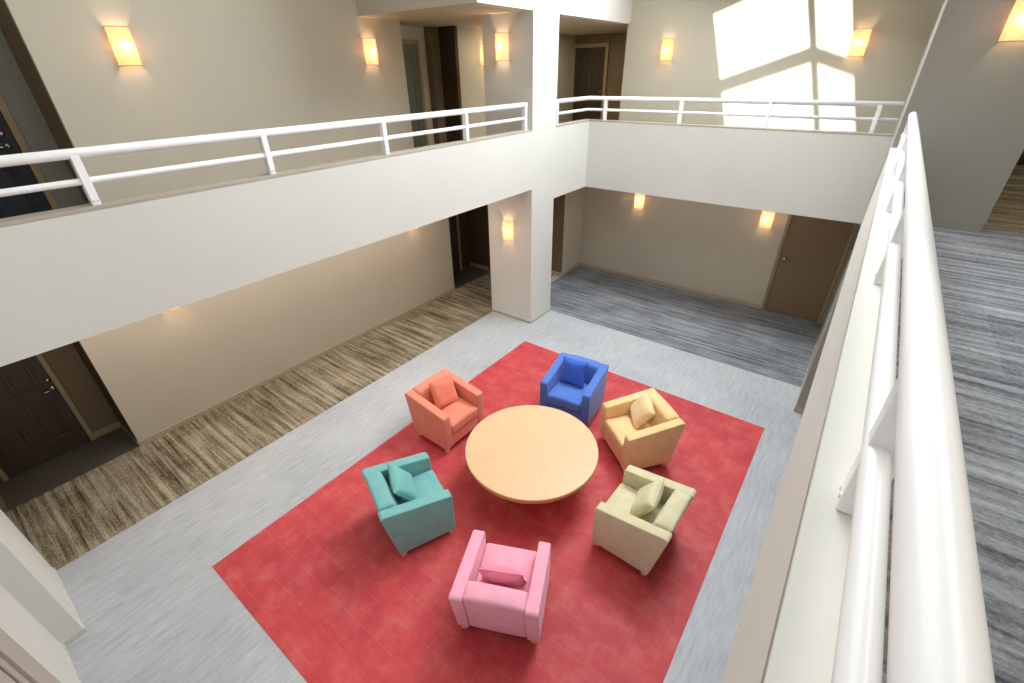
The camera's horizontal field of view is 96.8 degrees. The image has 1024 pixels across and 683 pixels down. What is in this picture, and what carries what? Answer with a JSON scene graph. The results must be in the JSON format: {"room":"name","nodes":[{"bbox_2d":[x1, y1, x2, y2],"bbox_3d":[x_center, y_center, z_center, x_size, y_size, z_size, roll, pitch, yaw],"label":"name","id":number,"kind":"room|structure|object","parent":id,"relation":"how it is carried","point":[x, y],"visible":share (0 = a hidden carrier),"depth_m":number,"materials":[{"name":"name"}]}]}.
{"room":"apartment building atrium","nodes":[
{"label":"apartment building atrium","id":0,"kind":"room"},
{"bbox_2d":[0,494,7,512],"bbox_3d":[-7.319,1.431,3.691,1.090,2.568,3.480,20,37,31],"label":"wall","id":1,"kind":"structure","parent":0,"point":[3,507],"depth_m":5.23,"materials":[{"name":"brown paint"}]},
{"bbox_2d":[0,584,77,682],"bbox_3d":[-2.250,0.308,0.913,4.570,7.200,0.195,20,37,31],"label":"wall","id":2,"kind":"structure","parent":0,"point":[16,621],"depth_m":3.44,"materials":[{"name":"white paint"}]},
{"bbox_2d":[0,628,60,682],"bbox_3d":[-2.656,2.171,2.535,1.500,2.350,0.070,20,37,31],"label":"door","id":3,"kind":"structure","parent":2,"relation":"in","point":[17,665],"depth_m":2.82,"materials":[{"name":"beige paint"}]},
{"bbox_2d":[61,643,81,682],"bbox_3d":[-3.590,2.789,3.759,0.860,0.060,0.013,20,37,31],"label":"baseboard","id":4,"kind":"structure","parent":2,"relation":"attached to","point":[64,647],"depth_m":3.84,"materials":[{"name":"paint"}]},
{"bbox_2d":[0,29,85,207],"bbox_3d":[-6.227,-2.920,3.795,0.744,4.500,2.570,20,37,31],"label":"wall","id":5,"kind":"structure","parent":0,"point":[15,91],"depth_m":4.93,"materials":[{"name":"beige paint"}]},
{"bbox_2d":[0,93,59,218],"bbox_3d":[-5.585,-1.991,4.537,0.114,2.125,1.045,20,37,31],"label":"door","id":6,"kind":"structure","parent":5,"relation":"in","point":[12,141],"depth_m":4.96,"materials":[{"name":"black wood"}]},
{"bbox_2d":[0,343,117,480],"bbox_3d":[-6.392,0.488,5.244,0.400,2.568,2.100,20,37,31],"label":"wall","id":7,"kind":"structure","parent":0,"point":[65,362],"depth_m":5.99,"materials":[{"name":"brown paint"}]},
{"bbox_2d":[0,353,95,481],"bbox_3d":[-6.043,0.648,5.427,0.114,2.080,0.935,20,37,31],"label":"door","id":8,"kind":"structure","parent":7,"relation":"in","point":[37,425],"depth_m":5.68,"materials":[{"name":"brown paint"}]},
{"bbox_2d":[93,421,120,437],"bbox_3d":[-5.673,1.232,6.376,0.015,0.092,0.315,20,37,31],"label":"baseboard","id":9,"kind":"structure","parent":7,"relation":"attached to","point":[109,428],"depth_m":6.36,"materials":[{"name":"beige paint"}]},
{"bbox_2d":[5,0,453,441],"bbox_3d":[-3.781,-3.179,6.792,1.390,7.200,6.210,20,37,31],"label":"wall","id":10,"kind":"structure","parent":0,"point":[209,66],"depth_m":6.14,"materials":[{"name":"beige paint"}]},
{"bbox_2d":[0,0,89,203],"bbox_3d":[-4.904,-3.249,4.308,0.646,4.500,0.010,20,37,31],"label":"door frame","id":11,"kind":"structure","parent":10,"relation":"attached to","point":[9,28],"depth_m":4.64,"materials":[{"name":"brown paint"}]},
{"bbox_2d":[72,341,136,440],"bbox_3d":[-5.331,0.170,5.649,0.688,2.468,0.011,20,37,31],"label":"door frame","id":12,"kind":"structure","parent":10,"relation":"attached to","point":[77,344],"depth_m":5.84,"materials":[{"name":"brown paint"}]},
{"bbox_2d":[103,26,142,65],"bbox_3d":[-4.126,-3.147,4.846,0.102,0.357,0.223,20,37,31],"label":"wall sconce","id":13,"kind":"object","parent":10,"relation":"attached to","point":[120,38],"visible":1,"depth_m":4.82,"materials":[{"name":"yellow glass"}]},
{"bbox_2d":[119,422,138,444],"bbox_3d":[-5.317,1.268,6.306,0.680,0.092,0.015,20,37,31],"label":"baseboard","id":14,"kind":"structure","parent":10,"relation":"attached to","point":[123,427],"depth_m":6.27,"materials":[{"name":"beige paint"}]},
{"bbox_2d":[138,287,454,445],"bbox_3d":[-3.170,0.087,8.249,0.015,0.069,6.220,20,37,31],"label":"baseboard","id":15,"kind":"structure","parent":10,"relation":"attached to","point":[166,430],"depth_m":7.45,"materials":[{"name":"beige paint"}]},
{"bbox_2d":[362,38,378,64],"bbox_3d":[-2.177,-4.508,7.069,0.102,0.357,0.223,20,37,31],"label":"wall sconce","id":16,"kind":"object","parent":10,"relation":"attached to","point":[370,50],"visible":1,"depth_m":7.03,"materials":[{"name":"yellow glass"}]},
{"bbox_2d":[0,121,588,366],"bbox_3d":[-2.379,-1.119,4.450,0.160,0.890,12.566,20,37,31],"label":"wall","id":17,"kind":"structure","parent":0,"point":[64,280],"depth_m":4.06,"materials":[{"name":"white paint"}]},
{"bbox_2d":[0,119,590,227],"bbox_3d":[-2.338,-1.547,4.269,0.160,0.027,12.726,20,37,31],"label":"trim","id":18,"kind":"structure","parent":17,"relation":"on","point":[15,220],"depth_m":3.97,"materials":[{"name":"paint"}]},
{"bbox_2d":[0,102,527,205],"bbox_3d":[-2.948,-1.295,3.461,0.075,0.388,10.580,20,37,31],"label":"balcony railing","id":19,"kind":"object","parent":18,"relation":"on","point":[73,155],"visible":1,"depth_m":3.90,"materials":[{"name":"white metal"}]},
{"bbox_2d":[532,6,559,188],"bbox_3d":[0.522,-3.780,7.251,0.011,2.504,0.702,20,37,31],"label":"pillar","id":20,"kind":"structure","parent":17,"relation":"attached to","point":[545,25],"depth_m":7.15,"materials":[{"name":"white paint"}]},
{"bbox_2d":[0,266,802,682],"bbox_3d":[0.776,1.314,6.273,10.900,0.128,16.800,20,37,31],"label":"floor","id":21,"kind":"structure","parent":0,"point":[152,605],"depth_m":5.18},
{"bbox_2d":[0,509,81,642],"bbox_3d":[-4.364,1.450,3.579,0.970,2.566,0.350,20,37,31],"label":"wall pier","id":22,"kind":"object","parent":21,"relation":"on","point":[25,574],"visible":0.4,"depth_m":3.81,"materials":[{"name":"white paint"}]},
{"bbox_2d":[53,567,86,645],"bbox_3d":[-4.286,2.485,4.287,0.985,0.060,0.175,20,37,31],"label":"baseboard","id":23,"kind":"object","parent":22,"relation":"attached to","point":[83,630],"visible":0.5,"depth_m":4.12,"materials":[{"name":"paint"}]},
{"bbox_2d":[4,272,552,569],"bbox_3d":[-3.405,0.874,7.012,1.393,0.006,12.970,20,37,31],"label":"floor","id":24,"kind":"structure","parent":21,"relation":"on","point":[73,518],"depth_m":6.26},
{"bbox_2d":[212,341,763,682],"bbox_3d":[0.217,1.746,5.452,4.059,0.004,5.504,20,37,31],"label":"rug","id":25,"kind":"object","parent":21,"relation":"on","point":[326,581],"visible":0.73,"depth_m":4.53,"materials":[{"name":"red carpet"}]},
{"bbox_2d":[361,452,455,556],"bbox_3d":[-1.098,1.702,4.861,0.738,0.717,0.735,-17,35,-25],"label":"armchair","id":26,"kind":"object","parent":25,"relation":"on","point":[409,525],"visible":0.94,"depth_m":4.62,"materials":[{"name":"teal fabric"}]},
{"bbox_2d":[387,462,416,501],"bbox_3d":[-1.150,1.492,4.776,0.242,0.346,0.445,-11,32,-17],"label":"cushion","id":27,"kind":"object","parent":26,"relation":"on","point":[401,481],"visible":0.92,"depth_m":4.69,"materials":[{"name":"teal fabric"}]},
{"bbox_2d":[390,470,443,504],"bbox_3d":[-1.008,1.672,4.904,0.530,0.180,0.507,-17,35,-25],"label":"seat cushion","id":28,"kind":"object","parent":26,"relation":"on","point":[426,483],"depth_m":4.94,"materials":[{"name":"teal fabric"}]},
{"bbox_2d":[405,368,483,452],"bbox_3d":[-0.895,0.914,6.173,0.738,0.717,0.735,22,38,33],"label":"armchair","id":29,"kind":"object","parent":25,"relation":"on","point":[444,426],"visible":0.84,"depth_m":6.00,"materials":[{"name":"orange fabric"}]},
{"bbox_2d":[428,375,458,408],"bbox_3d":[-0.907,0.684,6.096,0.247,0.403,0.460,26,40,38],"label":"cushion","id":30,"kind":"object","parent":29,"relation":"on","point":[443,391],"visible":0.96,"depth_m":6.02,"materials":[{"name":"orange fabric"}]},
{"bbox_2d":[434,397,477,433],"bbox_3d":[-0.814,0.945,6.116,0.530,0.180,0.507,22,38,33],"label":"seat cushion","id":31,"kind":"object","parent":29,"relation":"on","point":[461,412],"depth_m":6.02,"materials":[{"name":"orange fabric"}]},
{"bbox_2d":[448,530,550,643],"bbox_3d":[-0.073,2.177,4.037,0.735,0.717,0.738,6,31,11],"label":"armchair","id":32,"kind":"object","parent":25,"relation":"on","point":[474,601],"visible":0.93,"depth_m":3.80,"materials":[{"name":"pink fabric"}]},
{"bbox_2d":[477,565,526,586],"bbox_3d":[-0.083,2.010,3.901,0.413,0.305,0.177,5,31,9],"label":"cushion","id":33,"kind":"object","parent":32,"relation":"on","point":[497,574],"visible":1,"depth_m":3.80,"materials":[{"name":"pink fabric"}]},
{"bbox_2d":[476,543,536,593],"bbox_3d":[-0.051,2.123,4.123,0.507,0.180,0.530,6,31,11],"label":"seat cushion","id":34,"kind":"object","parent":32,"relation":"on","point":[523,560],"depth_m":4.17,"materials":[{"name":"pink fabric"}]},
{"bbox_2d":[465,405,597,503],"bbox_3d":[0.230,1.453,5.405,1.534,0.546,1.534,20,37,31],"label":"round table","id":35,"kind":"object","parent":25,"relation":"on","point":[526,454],"visible":1,"depth_m":5.16,"materials":[{"name":"brown wood"}]},
{"bbox_2d":[540,352,608,426],"bbox_3d":[0.886,0.683,6.509,0.735,0.717,0.738,16,35,25],"label":"armchair","id":36,"kind":"object","parent":25,"relation":"on","point":[583,404],"visible":0.79,"depth_m":6.33,"materials":[{"name":"blue fabric"}]},
{"bbox_2d":[547,381,588,412],"bbox_3d":[0.835,0.729,6.431,0.507,0.180,0.530,16,35,25],"label":"seat cushion","id":37,"kind":"object","parent":36,"relation":"on","point":[566,396],"depth_m":6.30,"materials":[{"name":"blue fabric"}]},
{"bbox_2d":[559,356,587,388],"bbox_3d":[0.870,0.432,6.416,0.408,0.370,0.195,18,36,28],"label":"cushion","id":38,"kind":"object","parent":36,"relation":"on","point":[573,371],"visible":1,"depth_m":6.35,"materials":[{"name":"blue fabric"}]},
{"bbox_2d":[600,388,685,473],"bbox_3d":[1.614,1.119,5.760,0.738,0.717,0.735,-8,32,-12],"label":"armchair","id":39,"kind":"object","parent":25,"relation":"on","point":[655,442],"visible":0.84,"depth_m":5.55,"materials":[{"name":"yellow fabric"}]},
{"bbox_2d":[604,414,650,452],"bbox_3d":[1.513,1.132,5.737,0.530,0.180,0.507,-8,32,-12],"label":"seat cushion","id":40,"kind":"object","parent":39,"relation":"on","point":[617,426],"depth_m":5.71,"materials":[{"name":"yellow fabric"}]},
{"bbox_2d":[630,390,655,428],"bbox_3d":[1.629,0.865,5.703,0.242,0.384,0.450,1,31,4],"label":"cushion","id":41,"kind":"object","parent":39,"relation":"on","point":[642,409],"visible":0.99,"depth_m":5.62,"materials":[{"name":"yellow fabric"}]},
{"bbox_2d":[592,465,696,576],"bbox_3d":[1.331,1.794,4.638,0.738,0.717,0.735,22,38,33],"label":"armchair","id":42,"kind":"object","parent":25,"relation":"on","point":[641,541],"visible":0.98,"depth_m":4.43,"materials":[{"name":"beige fabric"}]},
{"bbox_2d":[606,483,663,523],"bbox_3d":[1.249,1.760,4.694,0.530,0.180,0.507,22,38,33],"label":"seat cushion","id":43,"kind":"object","parent":42,"relation":"on","point":[623,497],"depth_m":4.72,"materials":[{"name":"beige fabric"}]},
{"bbox_2d":[630,479,664,517],"bbox_3d":[1.355,1.581,4.559,0.247,0.315,0.414,16,35,26],"label":"cushion","id":44,"kind":"object","parent":42,"relation":"on","point":[648,497],"visible":0.95,"depth_m":4.47,"materials":[{"name":"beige fabric"}]},
{"bbox_2d":[550,266,822,386],"bbox_3d":[3.109,-0.615,9.320,5.360,0.006,2.530,20,37,31],"label":"floor","id":45,"kind":"structure","parent":21,"relation":"on","point":[778,346],"depth_m":8.93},
{"bbox_2d":[355,0,485,16],"bbox_3d":[-1.331,-5.474,5.670,2.338,2.181,0.170,20,37,31],"label":"wall","id":46,"kind":"structure","parent":0,"point":[365,8],"depth_m":6.25,"materials":[{"name":"beige paint"}]},
{"bbox_2d":[400,25,469,268],"bbox_3d":[-1.997,-3.775,9.863,0.700,5.020,2.060,20,37,31],"label":"wall","id":47,"kind":"structure","parent":0,"point":[407,32],"depth_m":9.10,"materials":[{"name":"paint"}]},
{"bbox_2d":[402,39,428,147],"bbox_3d":[-2.060,-4.521,8.686,0.070,2.110,1.040,20,37,31],"label":"door","id":48,"kind":"structure","parent":47,"relation":"in","point":[411,48],"depth_m":8.73,"materials":[{"name":"grey paint"}]},
{"bbox_2d":[449,214,461,272],"bbox_3d":[-1.565,-2.492,10.526,0.114,2.110,0.990,20,37,31],"label":"door","id":49,"kind":"structure","parent":47,"relation":"in","point":[453,220],"depth_m":10.93,"materials":[{"name":"brown paint"}]},
{"bbox_2d":[424,26,446,143],"bbox_3d":[-1.786,-5.034,9.333,0.840,2.320,0.220,20,37,31],"label":"wall","id":50,"kind":"structure","parent":0,"point":[431,35],"depth_m":8.94,"materials":[{"name":"brown paint"}]},
{"bbox_2d":[438,26,462,141],"bbox_3d":[-1.533,-5.036,9.329,1.248,2.320,0.080,20,37,31],"label":"wall","id":51,"kind":"structure","parent":0,"point":[448,40],"depth_m":8.89,"materials":[{"name":"brown paint"}]},
{"bbox_2d":[467,204,490,269],"bbox_3d":[0.330,-3.950,12.481,1.000,2.568,4.450,20,37,31],"label":"wall","id":52,"kind":"structure","parent":0,"point":[478,223],"depth_m":11.07,"materials":[{"name":"brown paint"}]},
{"bbox_2d":[470,262,488,270],"bbox_3d":[-0.829,-1.901,11.483,0.600,0.092,0.015,20,37,31],"label":"baseboard","id":53,"kind":"structure","parent":52,"relation":"attached to","point":[471,263],"depth_m":11.47,"materials":[{"name":"beige paint"}]},
{"bbox_2d":[370,5,626,35],"bbox_3d":[0.149,-6.243,8.894,3.678,0.150,6.650,20,37,31],"label":"ceiling","id":54,"kind":"structure","parent":0,"point":[470,15],"depth_m":7.59,"materials":[{"name":"paint"}]},
{"bbox_2d":[482,10,532,135],"bbox_3d":[0.145,-3.956,7.474,0.948,2.320,0.702,20,37,31],"label":"wall","id":55,"kind":"structure","parent":0,"point":[505,82],"depth_m":7.00,"materials":[{"name":"white paint"}]},
{"bbox_2d":[495,32,508,60],"bbox_3d":[-0.173,-4.448,6.864,0.223,0.357,0.102,20,37,31],"label":"wall sconce","id":56,"kind":"object","parent":55,"relation":"attached to","point":[501,39],"visible":1,"depth_m":6.83,"materials":[{"name":"yellow glass"}]},
{"bbox_2d":[457,26,574,138],"bbox_3d":[-0.200,-5.966,10.848,1.250,2.320,4.370,20,37,31],"label":"wall","id":57,"kind":"structure","parent":0,"point":[470,39],"depth_m":9.36,"materials":[{"name":"beige paint"}]},
{"bbox_2d":[480,44,483,64],"bbox_3d":[-0.535,-5.771,9.146,0.102,0.357,0.223,20,37,31],"label":"wall sconce","id":58,"kind":"object","parent":57,"relation":"attached to","point":[481,45],"visible":0.23,"depth_m":9.08,"materials":[{"name":"yellow glass"}]},
{"bbox_2d":[488,182,553,321],"bbox_3d":[0.170,-1.748,8.803,0.978,2.566,0.702,20,37,31],"label":"wall pillar","id":59,"kind":"structure","parent":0,"point":[520,267],"depth_m":8.53,"materials":[{"name":"white paint"}]},
{"bbox_2d":[502,219,512,240],"bbox_3d":[-0.093,-2.030,8.274,0.223,0.357,0.102,20,37,31],"label":"wall sconce","id":60,"kind":"object","parent":59,"relation":"attached to","point":[507,225],"visible":1,"depth_m":8.24,"materials":[{"name":"yellow glass"}]},
{"bbox_2d":[492,309,549,323],"bbox_3d":[0.189,-0.662,9.452,0.990,0.035,0.714,20,37,31],"label":"baseboard","id":61,"kind":"structure","parent":59,"relation":"attached to","point":[492,309],"depth_m":9.18,"materials":[{"name":"beige paint"}]},
{"bbox_2d":[477,0,632,24],"bbox_3d":[0.864,-6.091,6.641,0.200,2.181,4.300,20,37,31],"label":"wall","id":62,"kind":"structure","parent":0,"point":[607,11],"depth_m":7.33,"materials":[{"name":"white paint"}]},
{"bbox_2d":[551,194,564,272],"bbox_3d":[0.505,-2.924,10.760,1.679,2.568,0.010,20,37,31],"label":"door","id":63,"kind":"structure","parent":0,"point":[559,202],"depth_m":10.52,"materials":[{"name":"brown paint"}]},
{"bbox_2d":[551,270,561,276],"bbox_3d":[0.522,-1.856,11.382,1.695,0.084,0.015,20,37,31],"label":"baseboard","id":64,"kind":"structure","parent":63,"relation":"attached to","point":[552,272],"depth_m":11.02,"materials":[{"name":"beige paint"}]},
{"bbox_2d":[554,172,585,197],"bbox_3d":[1.042,-2.998,8.645,0.160,0.285,1.167,20,37,31],"label":"beam","id":65,"kind":"structure","parent":0,"point":[564,186],"depth_m":8.57,"materials":[{"name":"white paint"}]},
{"bbox_2d":[562,187,584,271],"bbox_3d":[1.622,-3.704,12.034,1.680,2.568,3.720,20,37,31],"label":"wall","id":66,"kind":"structure","parent":0,"point":[574,200],"depth_m":10.72,"materials":[{"name":"beige paint"}]},
{"bbox_2d":[562,262,579,275],"bbox_3d":[1.462,-1.793,11.250,0.015,0.084,0.880,20,37,31],"label":"baseboard","id":67,"kind":"structure","parent":66,"relation":"attached to","point":[577,264],"depth_m":11.23,"materials":[{"name":"beige paint"}]},
{"bbox_2d":[575,33,625,119],"bbox_3d":[2.120,-6.546,11.753,3.680,2.320,0.130,20,37,31],"label":"wall","id":68,"kind":"structure","parent":0,"point":[617,41],"depth_m":11.20,"materials":[{"name":"brown paint"}]},
{"bbox_2d":[570,43,609,120],"bbox_3d":[1.964,-6.460,11.793,1.010,2.135,0.114,20,37,31],"label":"door","id":69,"kind":"structure","parent":68,"relation":"in","point":[590,65],"depth_m":11.60,"materials":[{"name":"brown paint"}]},
{"bbox_2d":[618,24,627,119],"bbox_3d":[2.884,-5.510,9.998,0.015,2.320,2.220,20,37,31],"label":"wall","id":70,"kind":"structure","parent":0,"point":[627,24],"depth_m":8.99,"materials":[{"name":"brown paint"}]},
{"bbox_2d":[585,121,892,223],"bbox_3d":[3.395,-2.929,7.596,4.740,1.175,0.160,20,37,31],"label":"wall","id":71,"kind":"structure","parent":0,"point":[816,175],"depth_m":7.30,"materials":[{"name":"white paint"}]},
{"bbox_2d":[589,119,893,136],"bbox_3d":[3.322,-3.470,7.328,4.579,0.027,0.160,20,37,31],"label":"trim","id":72,"kind":"structure","parent":71,"relation":"on","point":[592,120],"depth_m":7.00,"materials":[{"name":"paint"}]},
{"bbox_2d":[556,96,904,132],"bbox_3d":[2.917,-3.421,6.854,4.676,0.388,1.237,20,37,31],"label":"balcony railing","id":73,"kind":"object","parent":72,"relation":"on","point":[879,104],"visible":0.94,"depth_m":6.98,"materials":[{"name":"white metal"}]},
{"bbox_2d":[580,0,942,322],"bbox_3d":[3.863,-4.262,8.389,5.368,7.200,0.150,20,37,31],"label":"wall","id":74,"kind":"structure","parent":0,"point":[740,49],"depth_m":8.15,"materials":[{"name":"beige paint"}]},
{"bbox_2d":[633,193,644,208],"bbox_3d":[2.761,-3.081,9.894,0.223,0.357,0.102,20,37,31],"label":"wall sconce","id":75,"kind":"object","parent":74,"relation":"attached to","point":[639,198],"visible":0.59,"depth_m":9.88,"materials":[{"name":"yellow glass"}]},
{"bbox_2d":[659,38,674,61],"bbox_3d":[2.849,-5.389,8.403,0.223,0.357,0.102,20,37,31],"label":"wall sconce","id":76,"kind":"object","parent":74,"relation":"attached to","point":[667,44],"visible":1,"depth_m":8.37,"materials":[{"name":"yellow glass"}]},
{"bbox_2d":[580,262,760,308],"bbox_3d":[3.419,-1.344,10.443,4.225,0.084,0.015,20,37,31],"label":"baseboard","id":77,"kind":"structure","parent":74,"relation":"attached to","point":[717,296],"depth_m":10.26,"materials":[{"name":"beige paint"}]},
{"bbox_2d":[758,211,774,228],"bbox_3d":[4.803,-2.323,8.568,0.223,0.357,0.102,20,37,31],"label":"wall sconce","id":78,"kind":"object","parent":74,"relation":"attached to","point":[767,217],"visible":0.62,"depth_m":8.55,"materials":[{"name":"yellow glass"}]},
{"bbox_2d":[761,214,857,323],"bbox_3d":[5.517,-1.418,8.503,1.070,2.140,0.141,20,37,31],"label":"door","id":79,"kind":"structure","parent":74,"relation":"in","point":[811,249],"depth_m":8.52,"materials":[{"name":"brown paint"}]},
{"bbox_2d":[847,28,872,56],"bbox_3d":[5.235,-4.503,6.853,0.223,0.357,0.102,20,37,31],"label":"wall sconce","id":80,"kind":"object","parent":74,"relation":"attached to","point":[860,39],"visible":1,"depth_m":6.83,"materials":[{"name":"yellow glass"}]},
{"bbox_2d":[721,156,887,682],"bbox_3d":[0.996,0.586,1.536,0.130,0.924,11.200,20,37,31],"label":"wall","id":81,"kind":"structure","parent":0,"point":[747,657],"depth_m":1.49,"materials":[{"name":"white paint"}]},
{"bbox_2d":[761,149,889,682],"bbox_3d":[0.927,0.162,1.322,0.004,0.005,11.180,20,37,31],"label":"trim","id":82,"kind":"structure","parent":81,"relation":"attached to","point":[802,513],"depth_m":1.00,"materials":[{"name":"grey paint"}]},
{"bbox_2d":[763,148,898,682],"bbox_3d":[0.989,0.177,1.291,0.138,0.027,11.200,20,37,31],"label":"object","id":83,"kind":"structure","parent":81,"relation":"on","point":[804,642],"depth_m":0.95,"materials":[{"name":"white paint"}]},
{"bbox_2d":[831,112,994,682],"bbox_3d":[0.905,0.062,1.082,0.070,0.388,10.810,20,37,31],"label":"balcony railing","id":84,"kind":"object","parent":83,"relation":"on","point":[938,627],"visible":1,"depth_m":0.62,"materials":[{"name":"white paint"}]},
{"bbox_2d":[796,226,860,408],"bbox_3d":[5.455,-0.612,6.753,1.052,2.566,3.230,20,37,31],"label":"wall","id":85,"kind":"structure","parent":0,"point":[805,390],"depth_m":6.38,"materials":[{"name":"beige paint"}]},
{"bbox_2d":[793,321,823,413],"bbox_3d":[5.465,0.451,7.388,1.062,0.090,3.240,20,37,31],"label":"baseboard","id":86,"kind":"structure","parent":85,"relation":"attached to","point":[796,409],"depth_m":6.73,"materials":[{"name":"beige paint"}]},
{"bbox_2d":[865,0,1023,222],"bbox_3d":[5.517,-3.870,5.055,1.062,4.500,2.750,20,37,31],"label":"wall","id":87,"kind":"structure","parent":0,"point":[967,98],"depth_m":4.68,"materials":[{"name":"beige paint"}]},
{"bbox_2d":[890,0,947,147],"bbox_3d":[4.267,-3.792,4.194,0.010,3.715,0.028,20,37,31],"label":"trim","id":88,"kind":"structure","parent":87,"relation":"attached to","point":[947,0],"depth_m":4.75,"materials":[{"name":"white paint"}]},
{"bbox_2d":[931,216,985,231],"bbox_3d":[4.793,-1.377,5.192,0.902,0.100,0.015,20,37,31],"label":"baseboard","id":89,"kind":"structure","parent":87,"relation":"attached to","point":[936,221],"depth_m":5.07,"materials":[{"name":"beige paint"}]},
{"bbox_2d":[998,0,1023,41],"bbox_3d":[4.733,-2.984,4.198,0.223,0.357,0.102,20,37,31],"label":"wall sconce","id":90,"kind":"object","parent":87,"relation":"attached to","point":[1013,31],"visible":1,"depth_m":4.23,"materials":[{"name":"yellow glass"}]},
{"bbox_2d":[866,165,1023,682],"bbox_3d":[3.863,0.114,2.832,3.092,0.012,16.800,20,37,31],"label":"floor","id":91,"kind":"structure","parent":0,"point":[981,274],"depth_m":2.56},
{"bbox_3d":[9.225,-5.136,7.068,2.030,4.500,0.200,20,37,31],"label":"wall","id":92,"kind":"structure","parent":0,"visible":0},
{"bbox_2d":[1016,150,1023,164],"bbox_3d":[9.065,-4.111,7.668,1.660,2.130,0.070,20,37,31],"label":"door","id":93,"kind":"structure","parent":92,"relation":"in","point":[1020,161],"depth_m":8.13,"materials":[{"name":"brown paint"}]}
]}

